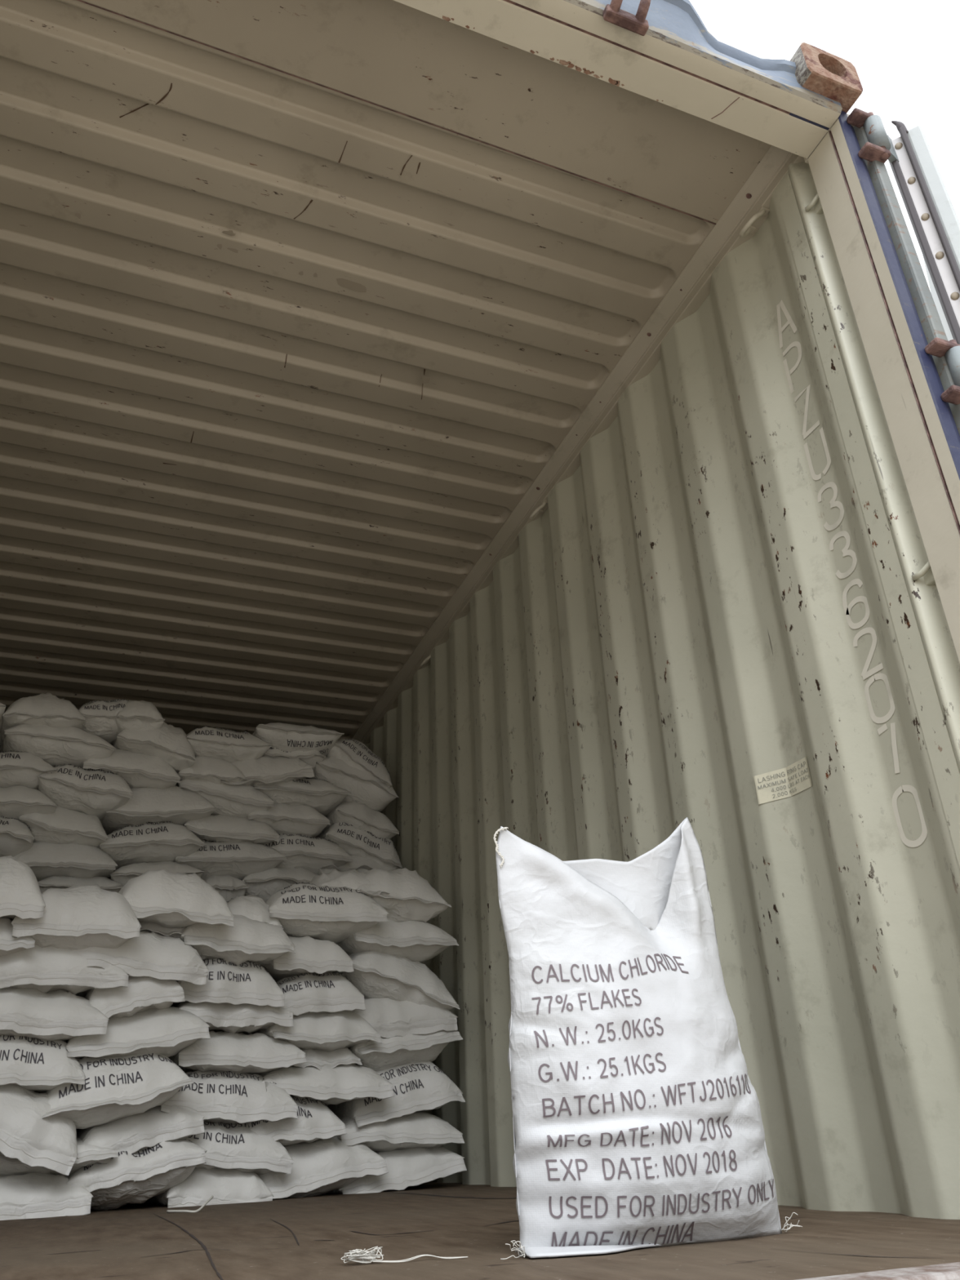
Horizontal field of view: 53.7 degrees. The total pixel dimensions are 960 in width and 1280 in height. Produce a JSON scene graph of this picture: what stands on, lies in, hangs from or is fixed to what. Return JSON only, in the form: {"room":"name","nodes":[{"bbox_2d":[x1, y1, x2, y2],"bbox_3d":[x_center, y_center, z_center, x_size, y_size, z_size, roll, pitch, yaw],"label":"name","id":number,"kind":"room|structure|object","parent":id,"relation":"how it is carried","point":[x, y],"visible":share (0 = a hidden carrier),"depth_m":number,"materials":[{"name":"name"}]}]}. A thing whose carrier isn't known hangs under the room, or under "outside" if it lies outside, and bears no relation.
{"room":"shipping container interior","nodes":[
{"label":"shipping container interior","id":0,"kind":"room"},
{"bbox_2d":[204,875,248,902],"bbox_3d":[-1.239,1.238,4.337,0.190,0.238,0.760,10,-30,-23],"label":"sack","id":1,"kind":"object","parent":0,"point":[228,886],"visible":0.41,"depth_m":4.08,"materials":[{"name":"white plastic"}]},
{"bbox_2d":[175,840,287,879],"bbox_3d":[-1.228,1.083,4.407,0.478,0.205,0.762,11,-30,-23],"label":"sack","id":2,"kind":"object","parent":1,"relation":"on","point":[237,860],"visible":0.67,"depth_m":4.14,"materials":[{"name":"white plastic"}]},
{"bbox_2d":[184,814,280,844],"bbox_3d":[-1.249,0.967,4.460,0.431,0.177,0.756,13,-31,-25],"label":"sack","id":3,"kind":"object","parent":2,"relation":"on","point":[219,828],"visible":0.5,"depth_m":4.19,"materials":[{"name":"white plastic"}]},
{"bbox_2d":[177,779,274,817],"bbox_3d":[-1.275,0.833,4.540,0.432,0.225,0.752,10,-30,-22],"label":"sack","id":4,"kind":"object","parent":3,"relation":"on","point":[239,801],"visible":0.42,"depth_m":4.26,"materials":[{"name":"white plastic"}]},
{"bbox_2d":[175,755,248,786],"bbox_3d":[-1.339,0.719,4.531,0.301,0.177,0.764,10,-30,-23],"label":"sack","id":5,"kind":"object","parent":4,"relation":"on","point":[213,770],"visible":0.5,"depth_m":4.26,"materials":[{"name":"white plastic"}]},
{"bbox_2d":[186,725,271,762],"bbox_3d":[-1.310,0.600,4.614,0.396,0.213,0.760,12,-31,-25],"label":"sack","id":6,"kind":"object","parent":5,"relation":"on","point":[228,745],"visible":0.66,"depth_m":4.35,"materials":[{"name":"white plastic"}]},
{"bbox_2d":[220,755,314,785],"bbox_3d":[-1.116,0.735,4.664,0.438,0.226,0.759,9,-30,-21],"label":"sack","id":7,"kind":"object","parent":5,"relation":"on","point":[265,770],"visible":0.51,"depth_m":4.40,"materials":[{"name":"white plastic"}]},
{"bbox_2d":[252,722,344,755],"bbox_3d":[-1.001,0.594,4.810,0.425,0.179,0.772,10,-30,-22],"label":"sack","id":8,"kind":"object","parent":7,"relation":"on","point":[286,737],"visible":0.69,"depth_m":4.54,"materials":[{"name":"white plastic"}]},
{"bbox_2d":[0,0,771,740],"bbox_3d":[-1.337,-0.174,4.360,2.392,0.029,5.800,9,-30,-20],"label":"ceiling","id":9,"kind":"structure","parent":0,"point":[301,301],"depth_m":2.87,"materials":[{"name":"beige paint"}]},
{"bbox_2d":[0,1181,959,1279],"bbox_3d":[-1.235,1.926,3.225,2.422,0.031,5.864,9,-30,-20],"label":"floor","id":10,"kind":"structure","parent":0,"point":[304,1237],"depth_m":1.47,"materials":[{"name":"brown wood"}]},
{"bbox_2d":[0,1173,93,1220],"bbox_3d":[-1.406,1.643,2.801,0.385,0.148,0.742,14,-32,-26],"label":"sack","id":11,"kind":"object","parent":10,"relation":"on","point":[28,1195],"visible":0.77,"depth_m":2.57,"materials":[{"name":"white fabric"}]},
{"bbox_2d":[0,1137,117,1176],"bbox_3d":[-1.392,1.566,2.873,0.444,0.122,0.759,14,-32,-24],"label":"sack","id":12,"kind":"object","parent":11,"relation":"on","point":[86,1153],"visible":0.39,"depth_m":2.65,"materials":[{"name":"white fabric"}]},
{"bbox_2d":[0,1084,77,1176],"bbox_3d":[-1.428,1.457,2.832,0.372,0.258,0.750,12,-31,-25],"label":"sack","id":13,"kind":"object","parent":12,"relation":"on","point":[50,1142],"visible":0.84,"depth_m":2.58,"materials":[{"name":"white fabric"}]},
{"bbox_2d":[0,1034,85,1093],"bbox_3d":[-1.465,1.315,2.924,0.376,0.192,0.763,15,-32,-26],"label":"sack","id":14,"kind":"object","parent":13,"relation":"on","point":[37,1065],"visible":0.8,"depth_m":2.69,"materials":[{"name":"white fabric"}]},
{"bbox_2d":[0,1035,80,1063],"bbox_3d":[-1.296,1.177,2.714,0.320,0.100,0.036,15,-32,-26],"label":"print","id":15,"kind":"object","parent":14,"relation":"attached to","point":[33,1051],"depth_m":2.71,"materials":[{"name":"grey"}]},
{"bbox_2d":[0,986,109,1042],"bbox_3d":[-1.470,1.212,2.994,0.445,0.178,0.736,13,-31,-27],"label":"sack","id":16,"kind":"object","parent":14,"relation":"on","point":[64,1015],"visible":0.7,"depth_m":2.75,"materials":[{"name":"white fabric"}]},
{"bbox_2d":[0,944,128,997],"bbox_3d":[-1.450,1.099,3.073,0.500,0.190,0.741,11,-31,-24],"label":"sack","id":17,"kind":"object","parent":16,"relation":"on","point":[49,969],"visible":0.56,"depth_m":2.81,"materials":[{"name":"white fabric"}]},
{"bbox_2d":[0,917,35,955],"bbox_3d":[-1.579,0.998,3.002,0.260,0.155,0.753,12,-31,-25],"label":"sack","id":18,"kind":"object","parent":17,"relation":"on","point":[9,944],"visible":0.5,"depth_m":2.76,"materials":[{"name":"white fabric"}]},
{"bbox_2d":[0,855,45,920],"bbox_3d":[-1.571,0.868,3.040,0.296,0.233,0.749,11,-31,-24],"label":"sack","id":19,"kind":"object","parent":18,"relation":"on","point":[20,895],"visible":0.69,"depth_m":2.79,"materials":[{"name":"white plastic"}]},
{"bbox_2d":[10,884,141,949],"bbox_3d":[-1.351,0.973,3.137,0.364,0.220,0.753,9,-30,-23],"label":"sack","id":20,"kind":"object","parent":17,"relation":"on","point":[82,917],"visible":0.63,"depth_m":2.86,"materials":[{"name":"white plastic"}]},
{"bbox_2d":[84,975,185,1018],"bbox_3d":[-1.198,1.221,3.192,0.282,0.223,0.740,11,-30,-23],"label":"sack","id":21,"kind":"object","parent":16,"relation":"on","point":[143,993],"visible":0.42,"depth_m":2.90,"materials":[{"name":"white fabric"}]},
{"bbox_2d":[71,931,208,985],"bbox_3d":[-1.218,1.115,3.224,0.421,0.196,0.746,12,-31,-26],"label":"sack","id":22,"kind":"object","parent":21,"relation":"on","point":[153,955],"visible":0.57,"depth_m":2.96,"materials":[{"name":"white fabric"}]},
{"bbox_2d":[118,869,234,928],"bbox_3d":[-1.135,0.962,3.334,0.378,0.205,0.768,13,-32,-25],"label":"sack","id":23,"kind":"object","parent":22,"relation":"on","point":[165,898],"visible":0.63,"depth_m":3.07,"materials":[{"name":"white plastic"}]},
{"bbox_2d":[37,875,122,893],"bbox_3d":[-1.728,1.151,3.986,0.320,0.225,0.758,11,-31,-24],"label":"sack","id":24,"kind":"object","parent":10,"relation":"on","point":[52,882],"visible":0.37,"depth_m":3.75,"materials":[{"name":"white plastic"}]},
{"bbox_2d":[13,841,117,881],"bbox_3d":[-1.788,0.996,4.021,0.415,0.181,0.767,10,-30,-23],"label":"sack","id":25,"kind":"object","parent":24,"relation":"on","point":[46,860],"visible":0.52,"depth_m":3.76,"materials":[{"name":"white plastic"}]},
{"bbox_2d":[0,816,34,857],"bbox_3d":[-2.010,0.870,3.895,0.322,0.196,0.771,10,-30,-22],"label":"sack","id":26,"kind":"object","parent":25,"relation":"on","point":[16,837],"visible":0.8,"depth_m":3.65,"materials":[{"name":"white plastic"}]},
{"bbox_2d":[0,785,57,818],"bbox_3d":[-2.000,0.763,3.986,0.406,0.173,0.774,9,-30,-21],"label":"sack","id":27,"kind":"object","parent":26,"relation":"on","point":[17,801],"visible":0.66,"depth_m":3.74,"materials":[{"name":"white plastic"}]},
{"bbox_2d":[0,750,58,789],"bbox_3d":[-2.061,0.632,4.039,0.415,0.195,0.775,12,-31,-25],"label":"sack","id":28,"kind":"object","parent":27,"relation":"on","point":[16,768],"visible":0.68,"depth_m":3.81,"materials":[{"name":"white plastic"}]},
{"bbox_2d":[18,806,108,847],"bbox_3d":[-1.823,0.875,4.064,0.342,0.205,0.770,12,-31,-26],"label":"sack","id":29,"kind":"object","parent":25,"relation":"on","point":[62,826],"visible":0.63,"depth_m":3.80,"materials":[{"name":"white plastic"}]},
{"bbox_2d":[37,764,133,824],"bbox_3d":[-1.756,0.733,4.155,0.371,0.239,0.761,11,-30,-23],"label":"sack","id":30,"kind":"object","parent":29,"relation":"on","point":[89,791],"visible":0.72,"depth_m":3.88,"materials":[{"name":"white plastic"}]},
{"bbox_2d":[3,724,115,767],"bbox_3d":[-1.888,0.551,4.197,0.436,0.191,0.765,11,-31,-24],"label":"sack","id":31,"kind":"object","parent":30,"relation":"on","point":[72,745],"visible":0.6,"depth_m":3.93,"materials":[{"name":"white plastic"}]},
{"bbox_2d":[0,692,86,752],"bbox_3d":[-1.959,0.421,4.214,0.316,0.196,0.764,12,-31,-25],"label":"sack","id":32,"kind":"object","parent":31,"relation":"on","point":[43,708],"visible":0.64,"depth_m":3.94,"materials":[{"name":"white plastic"}]},
{"bbox_2d":[78,698,149,745],"bbox_3d":[-1.738,0.457,4.392,0.298,0.208,0.759,11,-30,-23],"label":"sack","id":33,"kind":"object","parent":31,"relation":"on","point":[100,716],"visible":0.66,"depth_m":4.10,"materials":[{"name":"white plastic"}]},
{"bbox_2d":[53,764,128,783],"bbox_3d":[-1.609,0.570,3.951,0.318,0.084,0.036,15,-32,-21],"label":"print","id":34,"kind":"object","parent":30,"relation":"attached to","point":[81,772],"depth_m":3.93,"materials":[{"name":"grey paint"}]},
{"bbox_2d":[110,861,204,887],"bbox_3d":[-1.464,1.136,4.185,0.366,0.217,0.773,9,-30,-21],"label":"sack","id":35,"kind":"object","parent":24,"relation":"on","point":[122,875],"visible":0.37,"depth_m":3.94,"materials":[{"name":"white plastic"}]},
{"bbox_2d":[99,821,204,879],"bbox_3d":[-1.513,0.972,4.232,0.417,0.212,0.763,11,-31,-24],"label":"sack","id":36,"kind":"object","parent":35,"relation":"on","point":[149,842],"visible":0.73,"depth_m":3.97,"materials":[{"name":"white plastic"}]},
{"bbox_2d":[102,786,217,835],"bbox_3d":[-1.503,0.831,4.329,0.454,0.219,0.767,11,-30,-24],"label":"sack","id":37,"kind":"object","parent":36,"relation":"on","point":[177,805],"visible":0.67,"depth_m":4.06,"materials":[{"name":"white plastic"}]},
{"bbox_2d":[82,748,180,789],"bbox_3d":[-1.625,0.669,4.327,0.403,0.193,0.760,11,-30,-23],"label":"sack","id":38,"kind":"object","parent":37,"relation":"on","point":[139,770],"visible":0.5,"depth_m":4.06,"materials":[{"name":"white plastic"}]},
{"bbox_2d":[113,721,195,773],"bbox_3d":[-1.557,0.564,4.415,0.346,0.244,0.765,11,-31,-24],"label":"sack","id":39,"kind":"object","parent":38,"relation":"on","point":[169,743],"visible":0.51,"depth_m":4.14,"materials":[{"name":"white plastic"}]},
{"bbox_2d":[66,1139,207,1210],"bbox_3d":[-1.125,1.670,2.989,0.378,0.208,0.740,10,-30,-23],"label":"sack","id":40,"kind":"object","parent":10,"relation":"on","point":[144,1174],"visible":0.56,"depth_m":2.72,"materials":[{"name":"white fabric"}]},
{"bbox_2d":[84,1143,162,1170],"bbox_3d":[-1.029,1.487,2.735,0.213,0.031,0.041,1,-26,-27],"label":"print","id":41,"kind":"object","parent":40,"relation":"attached to","point":[145,1155],"depth_m":2.72,"materials":[{"name":"grey paint"}]},
{"bbox_2d":[75,1104,204,1167],"bbox_3d":[-1.151,1.590,3.050,0.348,0.177,0.754,13,-31,-26],"label":"sack","id":42,"kind":"object","parent":40,"relation":"on","point":[149,1128],"visible":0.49,"depth_m":2.79,"materials":[{"name":"white fabric"}]},
{"bbox_2d":[42,1053,193,1128],"bbox_3d":[-1.197,1.431,3.015,0.404,0.228,0.769,12,-31,-25],"label":"sack","id":43,"kind":"object","parent":42,"relation":"on","point":[115,1088],"visible":0.7,"depth_m":2.75,"materials":[{"name":"white fabric"}]},
{"bbox_2d":[58,1071,142,1097],"bbox_3d":[-1.091,1.274,2.731,0.226,0.041,0.018,0,-26,-30],"label":"print","id":44,"kind":"object","parent":43,"relation":"attached to","point":[97,1084],"depth_m":2.73,"materials":[{"name":"grey paint"}]},
{"bbox_2d":[80,1053,182,1069],"bbox_3d":[-1.058,1.272,2.802,0.348,0.086,0.039,0,-26,-30],"label":"print","id":45,"kind":"object","parent":43,"relation":"attached to","point":[152,1060],"depth_m":2.82,"materials":[{"name":"grey paint"}]},
{"bbox_2d":[65,1006,210,1058],"bbox_3d":[-1.178,1.334,3.140,0.415,0.196,0.762,11,-31,-24],"label":"sack","id":46,"kind":"object","parent":43,"relation":"on","point":[170,1030],"visible":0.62,"depth_m":2.88,"materials":[{"name":"white fabric"}]},
{"bbox_2d":[145,1167,274,1208],"bbox_3d":[-0.946,1.786,3.108,0.326,0.161,0.754,13,-31,-27],"label":"sack","id":47,"kind":"object","parent":10,"relation":"on","point":[226,1186],"visible":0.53,"depth_m":2.85,"materials":[{"name":"white fabric"}]},
{"bbox_2d":[186,1120,293,1174],"bbox_3d":[-0.933,1.700,3.176,0.432,0.186,0.736,11,-31,-24],"label":"sack","id":48,"kind":"object","parent":47,"relation":"on","point":[235,1146],"visible":0.53,"depth_m":2.92,"materials":[{"name":"white fabric"}]},
{"bbox_2d":[160,1070,297,1124],"bbox_3d":[-0.938,1.574,3.238,0.438,0.177,0.753,12,-31,-25],"label":"sack","id":49,"kind":"object","parent":48,"relation":"on","point":[228,1097],"visible":0.65,"depth_m":2.98,"materials":[{"name":"white fabric"}]},
{"bbox_2d":[168,1030,306,1074],"bbox_3d":[-0.918,1.473,3.325,0.416,0.152,0.749,11,-31,-25],"label":"sack","id":50,"kind":"object","parent":49,"relation":"on","point":[258,1053],"visible":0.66,"depth_m":3.06,"materials":[{"name":"white fabric"}]},
{"bbox_2d":[173,1001,293,1035],"bbox_3d":[-0.964,1.357,3.361,0.384,0.138,0.751,14,-32,-26],"label":"sack","id":51,"kind":"object","parent":50,"relation":"on","point":[246,1019],"visible":0.47,"depth_m":3.10,"materials":[{"name":"white fabric"}]},
{"bbox_2d":[170,958,284,1007],"bbox_3d":[-0.979,1.259,3.384,0.359,0.180,0.760,12,-31,-25],"label":"sack","id":52,"kind":"object","parent":51,"relation":"on","point":[248,982],"visible":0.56,"depth_m":3.12,"materials":[{"name":"white fabric"}]},
{"bbox_2d":[180,914,295,966],"bbox_3d":[-0.959,1.124,3.439,0.388,0.206,0.768,12,-31,-25],"label":"sack","id":53,"kind":"object","parent":52,"relation":"on","point":[248,940],"visible":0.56,"depth_m":3.17,"materials":[{"name":"white fabric"}]},
{"bbox_2d":[204,958,277,983],"bbox_3d":[-0.818,1.116,3.170,0.307,0.095,0.050,14,-32,-24],"label":"print","id":54,"kind":"object","parent":52,"relation":"attached to","point":[249,971],"depth_m":3.16,"materials":[{"name":"grey paint"}]},
{"bbox_2d":[241,866,319,902],"bbox_3d":[-0.996,1.250,4.480,0.396,0.275,0.773,10,-30,-22],"label":"sack","id":55,"kind":"object","parent":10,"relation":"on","point":[263,885],"visible":0.36,"depth_m":4.19,"materials":[{"name":"white plastic"}]},
{"bbox_2d":[263,833,353,874],"bbox_3d":[-0.933,1.107,4.610,0.457,0.212,0.768,9,-30,-21],"label":"sack","id":56,"kind":"object","parent":55,"relation":"on","point":[308,853],"visible":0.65,"depth_m":4.35,"materials":[{"name":"white plastic"}]},
{"bbox_2d":[246,803,330,837],"bbox_3d":[-1.010,0.952,4.637,0.388,0.184,0.767,8,-29,-22],"label":"sack","id":57,"kind":"object","parent":56,"relation":"on","point":[294,820],"visible":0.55,"depth_m":4.37,"materials":[{"name":"white plastic"}]},
{"bbox_2d":[252,778,351,816],"bbox_3d":[-0.973,0.838,4.727,0.470,0.194,0.769,9,-30,-23],"label":"sack","id":58,"kind":"object","parent":57,"relation":"on","point":[322,795],"visible":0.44,"depth_m":4.47,"materials":[{"name":"white plastic"}]},
{"bbox_2d":[317,855,403,875],"bbox_3d":[-0.711,1.242,4.709,0.419,0.299,0.766,12,-31,-25],"label":"sack","id":59,"kind":"object","parent":55,"relation":"on","point":[362,864],"visible":0.18,"depth_m":4.45,"materials":[{"name":"white plastic"}]},
{"bbox_2d":[319,822,402,868],"bbox_3d":[-0.697,1.104,4.800,0.387,0.285,0.762,11,-30,-23],"label":"sack","id":60,"kind":"object","parent":59,"relation":"on","point":[358,842],"visible":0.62,"depth_m":4.52,"materials":[{"name":"white plastic"}]},
{"bbox_2d":[315,800,399,839],"bbox_3d":[-0.704,1.006,4.853,0.332,0.214,0.757,12,-31,-26],"label":"sack","id":61,"kind":"object","parent":60,"relation":"on","point":[362,817],"visible":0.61,"depth_m":4.59,"materials":[{"name":"white plastic"}]},
{"bbox_2d":[306,756,399,812],"bbox_3d":[-0.747,0.816,4.915,0.428,0.280,0.778,11,-30,-23],"label":"sack","id":62,"kind":"object","parent":61,"relation":"on","point":[364,788],"visible":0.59,"depth_m":4.64,"materials":[{"name":"white plastic"}]},
{"bbox_2d":[325,738,392,787],"bbox_3d":[-0.714,0.754,4.971,0.339,0.311,0.769,10,-30,-21],"label":"sack","id":63,"kind":"object","parent":62,"relation":"on","point":[354,753],"visible":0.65,"depth_m":4.70,"materials":[{"name":"white plastic"}]},
{"bbox_2d":[345,738,391,777],"bbox_3d":[-0.553,0.600,4.760,0.319,0.104,0.036,36,-36,-4],"label":"print","id":64,"kind":"object","parent":63,"relation":"attached to","point":[358,751],"depth_m":4.73,"materials":[{"name":"grey"}]},
{"bbox_2d":[338,822,399,855],"bbox_3d":[-0.524,0.962,4.569,0.347,0.103,0.038,26,-35,-14],"label":"print","id":65,"kind":"object","parent":60,"relation":"attached to","point":[366,840],"depth_m":4.54,"materials":[{"name":"grey"}]},
{"bbox_2d":[257,1136,388,1199],"bbox_3d":[-0.662,1.848,3.318,0.445,0.208,0.763,11,-31,-24],"label":"sack","id":66,"kind":"object","parent":10,"relation":"on","point":[321,1166],"visible":0.53,"depth_m":3.06,"materials":[{"name":"white fabric"}]},
{"bbox_2d":[246,1094,346,1145],"bbox_3d":[-0.750,1.696,3.334,0.346,0.172,0.751,11,-30,-23],"label":"sack","id":67,"kind":"object","parent":66,"relation":"on","point":[315,1121],"visible":0.56,"depth_m":3.06,"materials":[{"name":"white fabric"}]},
{"bbox_2d":[258,1064,394,1105],"bbox_3d":[-0.653,1.611,3.431,0.454,0.146,0.760,12,-31,-23],"label":"sack","id":68,"kind":"object","parent":67,"relation":"on","point":[341,1083],"visible":0.59,"depth_m":3.17,"materials":[{"name":"white fabric"}]},
{"bbox_2d":[293,1047,362,1070],"bbox_3d":[-0.679,1.587,3.514,0.261,0.136,0.769,10,-30,-23],"label":"sack","id":69,"kind":"object","parent":68,"relation":"on","point":[318,1059],"visible":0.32,"depth_m":3.25,"materials":[{"name":"white fabric"}]},
{"bbox_2d":[257,1010,382,1051],"bbox_3d":[-0.694,1.457,3.512,0.399,0.167,0.766,14,-32,-26],"label":"sack","id":70,"kind":"object","parent":69,"relation":"on","point":[323,1031],"visible":0.55,"depth_m":3.25,"materials":[{"name":"white fabric"}]},
{"bbox_2d":[275,972,365,1015],"bbox_3d":[-0.703,1.369,3.564,0.326,0.180,0.740,10,-30,-23],"label":"sack","id":71,"kind":"object","parent":70,"relation":"on","point":[326,992],"visible":0.62,"depth_m":3.29,"materials":[{"name":"white fabric"}]},
{"bbox_2d":[262,935,354,982],"bbox_3d":[-0.743,1.236,3.598,0.296,0.167,0.748,12,-31,-25],"label":"sack","id":72,"kind":"object","parent":71,"relation":"on","point":[312,955],"visible":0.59,"depth_m":3.33,"materials":[{"name":"white fabric"}]},
{"bbox_2d":[265,881,389,944],"bbox_3d":[-0.688,1.107,3.691,0.450,0.225,0.742,10,-30,-24],"label":"sack","id":73,"kind":"object","parent":72,"relation":"on","point":[303,908],"visible":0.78,"depth_m":3.42,"materials":[{"name":"white plastic"}]},
{"bbox_2d":[329,1146,466,1194],"bbox_3d":[-0.407,1.943,3.481,0.454,0.176,0.764,11,-30,-23],"label":"sack","id":74,"kind":"object","parent":10,"relation":"on","point":[412,1166],"visible":0.52,"depth_m":3.23,"materials":[{"name":"white fabric"}]},
{"bbox_2d":[333,1111,464,1151],"bbox_3d":[-0.419,1.834,3.534,0.460,0.156,0.759,13,-31,-24],"label":"sack","id":75,"kind":"object","parent":74,"relation":"on","point":[417,1129],"visible":0.59,"depth_m":3.27,"materials":[{"name":"white fabric"}]},
{"bbox_2d":[325,1061,465,1128],"bbox_3d":[-0.389,1.732,3.611,0.413,0.230,0.766,10,-30,-23],"label":"sack","id":76,"kind":"object","parent":75,"relation":"on","point":[422,1086],"visible":0.68,"depth_m":3.35,"materials":[{"name":"white fabric"}]},
{"bbox_2d":[364,1079,423,1106],"bbox_3d":[-0.300,1.583,3.321,0.225,0.051,0.019,1,-26,-27],"label":"print","id":77,"kind":"object","parent":76,"relation":"attached to","point":[405,1091],"depth_m":3.33,"materials":[{"name":"grey paint"}]},
{"bbox_2d":[348,1030,462,1071],"bbox_3d":[-0.420,1.590,3.674,0.413,0.195,0.761,12,-31,-26],"label":"sack","id":78,"kind":"object","parent":76,"relation":"on","point":[393,1051],"visible":0.39,"depth_m":3.39,"materials":[{"name":"white fabric"}]},
{"bbox_2d":[351,997,457,1038],"bbox_3d":[-0.439,1.505,3.719,0.435,0.176,0.734,12,-31,-26],"label":"sack","id":79,"kind":"object","parent":78,"relation":"on","point":[390,1018],"visible":0.56,"depth_m":3.45,"materials":[{"name":"white fabric"}]},
{"bbox_2d":[332,951,459,1009],"bbox_3d":[-0.437,1.395,3.771,0.432,0.260,0.763,12,-31,-25],"label":"sack","id":80,"kind":"object","parent":79,"relation":"on","point":[375,974],"visible":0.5,"depth_m":3.50,"materials":[{"name":"white fabric"}]},
{"bbox_2d":[337,919,458,963],"bbox_3d":[-0.437,1.256,3.840,0.437,0.185,0.768,13,-31,-24],"label":"sack","id":81,"kind":"object","parent":80,"relation":"on","point":[420,941],"visible":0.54,"depth_m":3.57,"materials":[{"name":"white fabric"}]},
{"bbox_2d":[355,867,451,922],"bbox_3d":[-0.448,1.105,3.890,0.386,0.250,0.761,12,-31,-24],"label":"sack","id":82,"kind":"object","parent":81,"relation":"on","point":[411,897],"visible":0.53,"depth_m":3.63,"materials":[{"name":"white plastic"}]},
{"bbox_2d":[493,817,802,1259],"bbox_3d":[0.246,0.588,1.526,0.506,0.656,0.157,10,-30,-21],"label":"sack","id":83,"kind":"object","parent":10,"relation":"on","point":[637,1122],"visible":1,"depth_m":1.43,"materials":[{"name":"white fabric"}]},
{"bbox_2d":[531,988,641,1013],"bbox_3d":[0.166,0.554,1.456,0.172,0.035,0.016,2,-28,-7],"label":"print","id":84,"kind":"object","parent":83,"relation":"on","point":[544,1001],"depth_m":1.45,"materials":[{"name":"grey"}]},
{"bbox_2d":[533,1017,663,1047],"bbox_3d":[0.183,0.593,1.435,0.203,0.040,0.020,2,-28,-8],"label":"print","id":85,"kind":"object","parent":83,"relation":"on","point":[548,1032],"depth_m":1.43,"materials":[{"name":"grey"}]},
{"bbox_2d":[537,1052,666,1082],"bbox_3d":[0.185,0.633,1.406,0.197,0.036,0.021,2,-28,-9],"label":"print","id":86,"kind":"object","parent":83,"relation":"on","point":[553,1067],"depth_m":1.40,"materials":[{"name":"grey"}]},
{"bbox_2d":[531,953,688,983],"bbox_3d":[0.214,0.520,1.508,0.273,0.051,0.040,9,-30,-20],"label":"print","id":87,"kind":"object","parent":83,"relation":"on","point":[546,968],"depth_m":1.49,"materials":[{"name":"grey"}]},
{"bbox_2d":[551,1221,694,1246],"bbox_3d":[0.207,0.839,1.334,0.220,0.026,0.035,7,-29,-16],"label":"print","id":88,"kind":"object","parent":83,"relation":"on","point":[564,1233],"depth_m":1.32,"materials":[{"name":"grey paint"}]},
{"bbox_2d":[546,1115,732,1146],"bbox_3d":[0.243,0.717,1.380,0.295,0.035,0.040,6,-29,-15],"label":"print","id":89,"kind":"object","parent":83,"relation":"on","point":[562,1131],"depth_m":1.37,"materials":[{"name":"grey paint"}]},
{"bbox_2d":[545,1149,737,1180],"bbox_3d":[0.243,0.756,1.363,0.298,0.030,0.037,5,-29,-13],"label":"print","id":90,"kind":"object","parent":83,"relation":"on","point":[560,1164],"depth_m":1.35,"materials":[{"name":"grey"}]},
{"bbox_2d":[542,1074,751,1117],"bbox_3d":[0.269,0.684,1.429,0.368,0.053,0.057,9,-30,-20],"label":"print","id":91,"kind":"object","parent":83,"relation":"on","point":[563,1095],"depth_m":1.40,"materials":[{"name":"grey"}]},
{"bbox_2d":[548,1178,773,1217],"bbox_3d":[0.285,0.809,1.371,0.385,0.036,0.052,9,-30,-20],"label":"print","id":92,"kind":"object","parent":83,"relation":"on","point":[610,1197],"depth_m":1.34,"materials":[{"name":"grey"}]},
{"bbox_2d":[795,1262,959,1279],"bbox_3d":[-0.148,0.666,0.770,2.432,0.162,0.064,9,-30,-20],"label":"trim","id":93,"kind":"structure","parent":10,"relation":"attached to","point":[949,1271],"depth_m":1.02,"materials":[{"name":"metal"}]},
{"bbox_2d":[364,162,959,1219],"bbox_3d":[-0.184,1.083,4.203,0.049,2.318,5.779,9,-30,-20],"label":"wall","id":94,"kind":"structure","parent":0,"point":[720,620],"depth_m":2.32,"materials":[{"name":"beige metal"}]},
{"bbox_2d":[351,145,804,744],"bbox_3d":[-0.235,0.021,4.744,0.108,0.074,5.800,9,-30,-20],"label":"top side rail","id":95,"kind":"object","parent":94,"relation":"attached to","point":[690,290],"depth_m":3.17,"materials":[{"name":"beige metal"}]},
{"bbox_2d":[393,0,842,158],"bbox_3d":[-0.252,-1.460,1.907,2.352,0.179,0.187,9,-30,-20],"label":"door header","id":96,"kind":"structure","parent":94,"relation":"attached to","point":[663,51],"depth_m":2.13,"materials":[{"name":"beige paint"}]},
{"bbox_2d":[789,42,862,129],"bbox_3d":[0.807,-1.309,2.295,0.162,0.151,0.150,9,-30,-20],"label":"corner casting","id":97,"kind":"object","parent":96,"relation":"on","point":[823,73],"visible":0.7,"depth_m":2.23,"materials":[{"name":"metal"}]},
{"bbox_2d":[757,761,808,798],"bbox_3d":[0.689,0.320,2.137,0.019,0.055,0.142,16,-33,-31],"label":"print","id":98,"kind":"object","parent":94,"relation":"attached to","point":[790,780],"depth_m":2.15,"materials":[{"name":"grey paper"}]},
{"bbox_2d":[804,107,959,662],"bbox_3d":[0.921,-0.164,1.755,0.094,2.450,0.160,9,-30,-20],"label":"corner post","id":99,"kind":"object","parent":94,"relation":"attached to","point":[904,340],"depth_m":1.99,"materials":[{"name":"beige metal"}]},
{"bbox_2d":[863,111,959,386],"bbox_3d":[1.304,-0.033,2.174,0.118,2.320,1.216,-17,-31,26],"label":"door","id":100,"kind":"structure","parent":94,"relation":"in","point":[935,224],"depth_m":2.15,"materials":[{"name":"grey paint"}]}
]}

